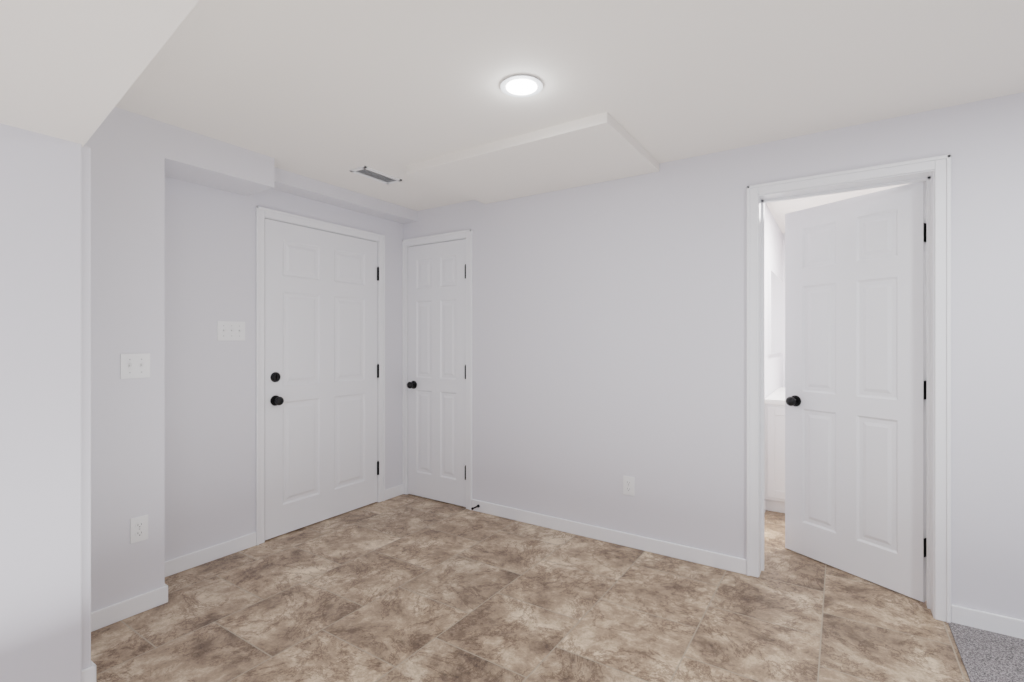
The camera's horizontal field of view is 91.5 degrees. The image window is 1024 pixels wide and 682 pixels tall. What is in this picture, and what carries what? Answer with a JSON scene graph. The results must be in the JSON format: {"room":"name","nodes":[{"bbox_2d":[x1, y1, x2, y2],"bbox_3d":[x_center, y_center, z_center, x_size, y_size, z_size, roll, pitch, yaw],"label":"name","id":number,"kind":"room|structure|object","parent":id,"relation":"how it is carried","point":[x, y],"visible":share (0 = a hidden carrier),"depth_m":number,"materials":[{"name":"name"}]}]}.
{"room":"basement entryway","nodes":[
{"label":"basement entryway","id":0,"kind":"room"},
{"bbox_2d":[0,123,90,681],"bbox_3d":[-2.867,0.279,0.175,0.480,1.973,4.215,0,0,33],"label":"wall","id":1,"kind":"structure","parent":0,"point":[45,408],"depth_m":1.69,"materials":[{"name":"white paint"}]},
{"bbox_2d":[0,0,198,146],"bbox_3d":[-0.847,-0.881,-1.139,5.300,0.367,4.247,0,0,33],"label":"ceiling","id":2,"kind":"structure","parent":0,"point":[71,70],"depth_m":1.22,"materials":[{"name":"white paint"}]},
{"bbox_2d":[85,107,417,611],"bbox_3d":[-2.614,0.105,1.376,0.420,2.320,6.500,0,0,33],"label":"wall","id":3,"kind":"structure","parent":0,"point":[173,282],"depth_m":2.71,"materials":[{"name":"white paint"}]},
{"bbox_2d":[91,584,167,631],"bbox_3d":[-1.781,1.224,2.248,0.012,0.083,0.412,0,0,33],"label":"baseboard","id":4,"kind":"structure","parent":3,"relation":"attached to","point":[146,601],"depth_m":2.28,"materials":[{"name":"white wood"}]},
{"bbox_2d":[120,353,149,378],"bbox_3d":[-1.737,0.115,2.307,0.019,0.114,0.116,0,0,33],"label":"light switch","id":5,"kind":"object","parent":3,"relation":"attached to","point":[137,365],"visible":1,"depth_m":2.31,"materials":[{"name":"white plastic"}]},
{"bbox_2d":[130,515,147,543],"bbox_3d":[-1.734,0.875,2.323,0.007,0.114,0.070,0,0,33],"label":"outlet","id":6,"kind":"object","parent":3,"relation":"attached to","point":[138,529],"visible":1,"depth_m":2.32,"materials":[{"name":"white plastic"}]},
{"bbox_2d":[165,532,255,576],"bbox_3d":[-1.754,1.224,2.833,0.012,0.083,0.617,0,0,33],"label":"baseboard","id":7,"kind":"structure","parent":3,"relation":"attached to","point":[179,564],"depth_m":2.85,"materials":[{"name":"white wood"}]},
{"bbox_2d":[217,321,244,340],"bbox_3d":[-1.663,-0.060,2.965,0.019,0.114,0.162,0,0,33],"label":"light switch","id":8,"kind":"object","parent":3,"relation":"attached to","point":[230,330],"visible":1,"depth_m":2.96,"materials":[{"name":"white plastic"}]},
{"bbox_2d":[256,206,384,544],"bbox_3d":[-1.354,0.235,3.560,0.120,2.060,0.958,0,0,33],"label":"door frame","id":9,"kind":"structure","parent":3,"relation":"in","point":[377,334],"depth_m":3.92,"materials":[{"name":"white wood"}]},
{"bbox_2d":[265,219,378,539],"bbox_3d":[-1.318,0.242,3.542,0.175,2.030,0.926,0,0,33],"label":"door","id":10,"kind":"structure","parent":9,"relation":"attached to","point":[321,377],"depth_m":3.47,"materials":[{"name":"white wood"}]},
{"bbox_2d":[91,494,969,681],"bbox_3d":[-0.201,1.290,1.402,4.420,0.050,9.200,0,0,33],"label":"floor","id":11,"kind":"structure","parent":0,"point":[407,588],"depth_m":2.29,"materials":[{"name":"brown tile"}]},
{"bbox_2d":[764,387,784,512],"bbox_3d":[2.410,0.848,4.026,0.548,0.835,1.145,0,0,33],"label":"bathroom vanity","id":12,"kind":"object","parent":11,"relation":"on","point":[774,449],"visible":0.29,"depth_m":3.67,"materials":[{"name":"white wood"}]},
{"bbox_2d":[115,0,1023,233],"bbox_3d":[0.419,-1.091,1.053,5.840,0.168,9.300,0,0,33],"label":"ceiling","id":13,"kind":"structure","parent":0,"point":[419,103],"depth_m":2.02,"materials":[{"name":"white paint"}]},
{"bbox_2d":[350,166,401,184],"bbox_3d":[-0.861,-1.050,3.173,0.135,0.009,0.310,0,0,33],"label":"ceiling vent","id":14,"kind":"object","parent":13,"relation":"in","point":[373,174],"visible":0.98,"depth_m":3.16,"materials":[{"name":"white metal"}]},
{"bbox_2d":[500,75,542,96],"bbox_3d":[0.040,-1.050,2.058,0.176,0.010,0.176,0,0,33],"label":"recessed light","id":15,"kind":"object","parent":13,"relation":"in","point":[521,85],"visible":1,"depth_m":2.05,"materials":[{"name":"white plastic"}]},
{"bbox_2d":[403,92,1023,619],"bbox_3d":[1.483,0.105,2.667,5.840,2.320,0.165,0,0,33],"label":"wall","id":16,"kind":"structure","parent":0,"point":[609,334],"depth_m":2.89,"materials":[{"name":"white paint"}]},
{"bbox_2d":[402,229,471,509],"bbox_3d":[-0.558,0.235,4.013,0.654,2.060,0.165,0,0,33],"label":"door frame","id":17,"kind":"structure","parent":16,"relation":"in","point":[407,341],"depth_m":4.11,"materials":[{"name":"white wood"}]},
{"bbox_2d":[407,239,465,506],"bbox_3d":[-0.588,0.242,3.958,0.622,2.030,0.175,0,0,33],"label":"door","id":18,"kind":"structure","parent":17,"relation":"attached to","point":[436,384],"depth_m":3.94,"materials":[{"name":"white wood"}]},
{"bbox_2d":[472,499,746,574],"bbox_3d":[0.486,1.224,3.218,1.881,0.083,0.012,0,0,33],"label":"baseboard","id":19,"kind":"structure","parent":16,"relation":"attached to","point":[704,557],"depth_m":3.09,"materials":[{"name":"white wood"}]},
{"bbox_2d":[623,476,633,495],"bbox_3d":[0.717,0.890,3.068,0.070,0.114,0.007,0,0,33],"label":"outlet","id":20,"kind":"object","parent":16,"relation":"attached to","point":[628,485],"visible":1,"depth_m":3.06,"materials":[{"name":"white plastic"}]},
{"bbox_2d":[747,154,950,622],"bbox_3d":[1.669,0.235,2.544,0.755,2.060,0.165,0,0,33],"label":"door frame","id":21,"kind":"structure","parent":16,"relation":"in","point":[928,176],"depth_m":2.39,"materials":[{"name":"white wood"}]},
{"bbox_2d":[785,181,925,601],"bbox_3d":[1.837,0.242,2.724,0.175,2.030,0.718,0,0,-27],"label":"door","id":22,"kind":"structure","parent":21,"relation":"attached to","point":[855,385],"depth_m":2.66,"materials":[{"name":"white wood"}]},
{"bbox_2d":[951,604,1023,638],"bbox_3d":[2.863,1.224,1.651,2.139,0.083,0.012,0,0,33],"label":"baseboard","id":23,"kind":"structure","parent":16,"relation":"attached to","point":[1000,624],"depth_m":2.17,"materials":[{"name":"white wood"}]},
{"bbox_2d":[764,203,783,500],"bbox_3d":[1.967,0.105,4.004,0.165,2.320,2.600,0,0,33],"label":"wall","id":24,"kind":"structure","parent":0,"point":[774,263],"depth_m":4.12,"materials":[{"name":"white paint"}]},
{"bbox_2d":[768,270,782,353],"bbox_3d":[2.273,-0.225,4.299,0.021,0.660,0.920,0,0,33],"label":"bathroom mirror","id":25,"kind":"object","parent":24,"relation":"attached to","point":[775,314],"visible":1,"depth_m":4.17,"materials":[{"name":"white mirror"}]},
{"bbox_2d":[784,233,784,386],"bbox_3d":[3.331,0.105,4.562,1.470,2.320,0.165,0,0,33],"label":"wall","id":26,"kind":"structure","parent":0,"point":[784,233],"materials":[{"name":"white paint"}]},
{"bbox_2d":[948,622,1023,681],"bbox_3d":[1.130,1.287,-1.093,2.290,0.056,6.500,0,0,33],"label":"floor","id":27,"kind":"structure","parent":0,"point":[987,656],"depth_m":2.00,"materials":[{"name":"grey carpet"}]}
]}

